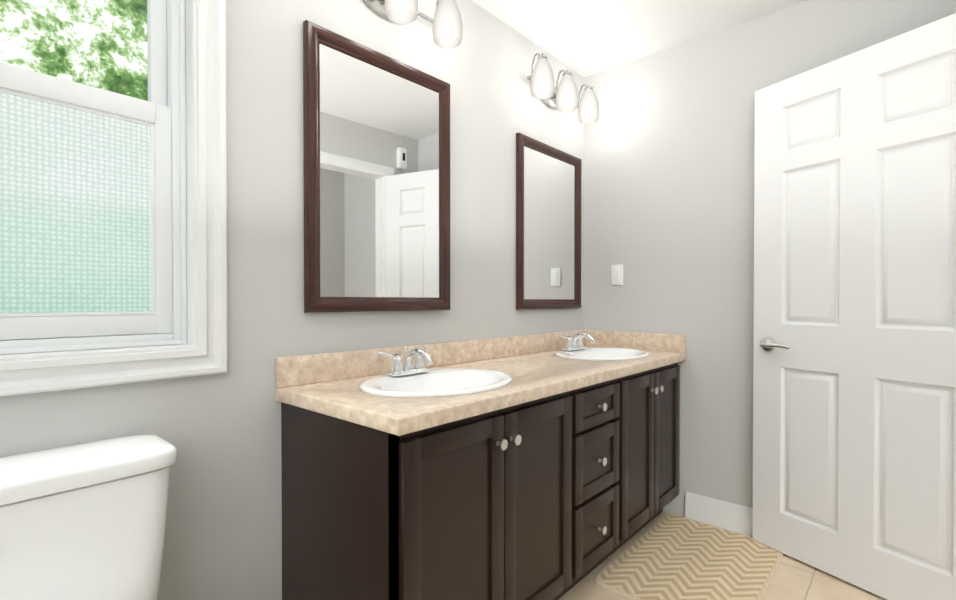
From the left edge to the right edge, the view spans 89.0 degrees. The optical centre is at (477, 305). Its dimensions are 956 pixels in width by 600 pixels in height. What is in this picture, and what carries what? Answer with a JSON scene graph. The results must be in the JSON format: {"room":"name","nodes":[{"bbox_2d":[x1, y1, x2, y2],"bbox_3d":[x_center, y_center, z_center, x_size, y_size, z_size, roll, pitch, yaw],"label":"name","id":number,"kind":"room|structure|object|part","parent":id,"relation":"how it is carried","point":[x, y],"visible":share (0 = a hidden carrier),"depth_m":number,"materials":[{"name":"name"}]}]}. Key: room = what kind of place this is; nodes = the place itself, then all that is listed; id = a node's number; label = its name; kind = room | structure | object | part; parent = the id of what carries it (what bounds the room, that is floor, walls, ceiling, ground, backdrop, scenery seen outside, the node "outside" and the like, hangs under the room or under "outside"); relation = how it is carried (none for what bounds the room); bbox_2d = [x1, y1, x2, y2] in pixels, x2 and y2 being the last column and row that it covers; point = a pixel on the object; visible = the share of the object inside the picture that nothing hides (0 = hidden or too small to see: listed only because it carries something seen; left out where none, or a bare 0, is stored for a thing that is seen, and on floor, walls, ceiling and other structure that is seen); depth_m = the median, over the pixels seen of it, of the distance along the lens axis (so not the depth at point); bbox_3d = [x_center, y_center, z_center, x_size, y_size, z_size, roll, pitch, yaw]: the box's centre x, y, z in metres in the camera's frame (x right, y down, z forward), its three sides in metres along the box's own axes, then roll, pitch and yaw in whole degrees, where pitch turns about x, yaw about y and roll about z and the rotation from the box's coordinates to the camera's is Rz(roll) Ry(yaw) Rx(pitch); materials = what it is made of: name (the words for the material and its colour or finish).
{"room":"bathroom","nodes":[
{"label":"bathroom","id":0,"kind":"room"},
{"bbox_2d":[0,0,583,599],"bbox_3d":[-0.623,-0.117,1.565,0.140,2.410,3.825,0,1,42],"label":"wall","id":1,"kind":"structure","parent":0,"point":[222,432],"depth_m":1.47,"materials":[{"name":"grey paint"}]},
{"bbox_2d":[0,0,226,396],"bbox_3d":[-1.101,-0.507,0.993,0.151,1.394,1.064,0,1,42],"label":"window","id":2,"kind":"structure","parent":1,"relation":"in","point":[74,210],"depth_m":1.21,"materials":[{"name":"white glass"}]},
{"bbox_3d":[-1.109,-0.232,1.003,0.034,0.619,0.840,0,1,42],"label":"window sash","id":3,"kind":"part","parent":2,"relation":"part of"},
{"bbox_2d":[0,0,186,354],"bbox_3d":[-1.121,-0.507,1.011,0.086,1.230,0.900,0,1,42],"label":"window frame","id":4,"kind":"structure","parent":2,"relation":"attached to","point":[176,87],"depth_m":1.31,"materials":[{"name":"white wood"}]},
{"bbox_3d":[-1.136,-0.790,1.022,0.030,0.605,0.840,0,1,42],"label":"window sash","id":5,"kind":"part","parent":4,"relation":"part of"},
{"bbox_2d":[303,20,449,312],"bbox_3d":[-0.328,-0.437,1.750,0.044,0.915,0.618,0,1,42],"label":"mirror","id":6,"kind":"object","parent":1,"relation":"attached to","point":[376,130],"visible":0.98,"depth_m":1.71,"materials":[{"name":"brown wood"}]},
{"bbox_2d":[362,0,462,48],"bbox_3d":[-0.284,-1.111,1.706,0.164,0.211,0.565,0,1,42],"label":"sconce","id":7,"kind":"object","parent":1,"relation":"attached to","point":[446,21],"visible":1,"depth_m":1.80,"materials":[{"name":"white glass"}]},
{"bbox_2d":[276,331,571,385],"bbox_3d":[0.012,0.196,2.156,0.021,0.092,1.856,0,1,42],"label":"backsplash","id":8,"kind":"structure","parent":1,"relation":"attached to","point":[290,370],"depth_m":1.71,"materials":[{"name":"beige stone"}]},
{"bbox_2d":[516,133,581,309],"bbox_3d":[0.390,-0.409,2.571,0.026,0.855,0.590,0,1,42],"label":"mirror","id":9,"kind":"object","parent":1,"relation":"attached to","point":[548,226],"visible":0.96,"depth_m":2.54,"materials":[{"name":"brown wood"}]},
{"bbox_3d":[0.385,-0.409,2.576,0.004,0.757,0.492,0,1,42],"label":"glass","id":10,"kind":"part","parent":9,"relation":"part of","materials":[{"name":"white"}]},
{"bbox_2d":[527,53,599,123],"bbox_3d":[0.440,-1.119,2.520,0.164,0.211,0.565,0,1,42],"label":"sconce","id":11,"kind":"object","parent":1,"relation":"attached to","point":[564,96],"visible":1,"depth_m":2.46,"materials":[{"name":"white glass"}]},
{"bbox_2d":[472,0,808,76],"bbox_3d":[0.494,-1.343,0.560,3.130,0.060,3.825,0,1,42],"label":"ceiling","id":12,"kind":"structure","parent":0,"point":[584,38],"depth_m":2.29,"materials":[{"name":"white paint"}]},
{"bbox_2d":[558,511,886,599],"bbox_3d":[0.494,1.127,0.583,3.130,0.060,3.825,0,1,42],"label":"floor","id":13,"kind":"structure","parent":0,"point":[793,578],"depth_m":1.88,"materials":[{"name":"tile"}]},
{"bbox_2d":[0,434,176,599],"bbox_3d":[-0.706,0.704,0.816,0.724,0.780,0.475,0,1,42],"label":"toilet","id":14,"kind":"object","parent":13,"relation":"on","point":[84,521],"visible":1,"depth_m":0.97,"materials":[{"name":"white ceramic"}]},
{"bbox_3d":[-0.895,0.336,0.980,0.220,0.046,0.475,0,1,42],"label":"lid","id":15,"kind":"part","parent":14,"relation":"part of","materials":[{"name":"white ceramic"}]},
{"bbox_2d":[281,358,685,599],"bbox_3d":[0.231,0.683,1.978,0.592,0.800,1.837,0,1,42],"label":"bathroom vanity","id":16,"kind":"object","parent":13,"relation":"on","point":[537,467],"depth_m":1.40,"materials":[{"name":"brown wood"}]},
{"bbox_2d":[276,350,685,437],"bbox_3d":[0.222,0.263,1.970,0.584,0.040,1.856,0,1,42],"label":"countertop","id":17,"kind":"structure","parent":16,"relation":"on","point":[389,416],"depth_m":1.38,"materials":[{"name":"beige stone"}]},
{"bbox_2d":[376,346,435,373],"bbox_3d":[-0.204,0.190,1.636,0.147,0.089,0.222,0,1,42],"label":"faucet","id":18,"kind":"object","parent":17,"relation":"on","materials":[{"name":"silver metal"}]},
{"bbox_2d":[328,362,543,405],"bbox_3d":[-0.124,0.316,1.566,0.425,0.164,0.530,0,1,42],"label":"sink","id":19,"kind":"object","parent":17,"relation":"in","point":[449,379],"depth_m":1.63,"materials":[{"name":"white ceramic"}]},
{"bbox_2d":[556,330,595,349],"bbox_3d":[0.528,0.182,2.459,0.147,0.089,0.222,0,1,42],"label":"faucet","id":20,"kind":"object","parent":17,"relation":"on","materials":[{"name":"silver metal"}]},
{"bbox_2d":[532,346,667,361],"bbox_3d":[0.608,0.308,2.389,0.425,0.164,0.530,0,1,42],"label":"sink","id":21,"kind":"object","parent":17,"relation":"in","point":[593,353],"depth_m":2.48,"materials":[{"name":"white ceramic"}]},
{"bbox_2d":[595,514,783,599],"bbox_3d":[0.907,1.078,2.040,0.532,0.010,0.814,0,1,42],"label":"bath mat","id":22,"kind":"object","parent":13,"relation":"on","point":[671,557],"visible":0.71,"depth_m":2.01,"materials":[{"name":"beige fabric"}]},
{"bbox_2d":[584,0,955,516],"bbox_3d":[1.778,-0.121,1.909,2.990,2.410,0.120,0,1,42],"label":"wall","id":23,"kind":"structure","parent":0,"point":[669,143],"depth_m":2.42,"materials":[{"name":"grey paint"}]},
{"bbox_2d":[611,264,622,284],"bbox_3d":[0.775,-0.171,2.712,0.070,0.114,0.009,0,1,42],"label":"switch plate","id":24,"kind":"object","parent":23,"relation":"attached to","point":[616,274],"visible":1,"depth_m":2.71,"materials":[{"name":"white plastic"}]},
{"bbox_2d":[588,330,685,353],"bbox_3d":[0.839,0.191,2.649,0.561,0.092,0.020,0,1,42],"label":"backsplash","id":25,"kind":"structure","parent":23,"relation":"attached to","point":[603,338],"depth_m":2.60,"materials":[{"name":"beige stone"}]},
{"bbox_2d":[685,492,752,536],"bbox_3d":[1.470,1.016,2.101,1.111,0.134,0.017,0,1,42],"label":"baseboard","id":26,"kind":"structure","parent":23,"relation":"attached to","point":[722,514],"depth_m":2.35,"materials":[{"name":"white wood"}]},
{"bbox_2d":[752,13,955,599],"bbox_3d":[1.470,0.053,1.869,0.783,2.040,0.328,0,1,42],"label":"door","id":27,"kind":"structure","parent":23,"relation":"in","point":[854,415],"depth_m":1.84,"materials":[{"name":"white wood"}]},
{"bbox_3d":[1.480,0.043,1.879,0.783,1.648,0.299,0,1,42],"label":"handle","id":28,"kind":"part","parent":27,"relation":"part of","materials":[{"name":"silver metal"}]},
{"label":"outside","id":29,"kind":"structure","parent":0,"visible":0},
{"bbox_2d":[0,0,147,100],"bbox_3d":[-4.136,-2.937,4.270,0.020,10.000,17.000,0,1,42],"label":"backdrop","id":30,"kind":"structure","parent":29,"point":[50,8],"depth_m":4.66,"materials":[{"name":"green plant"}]}
]}

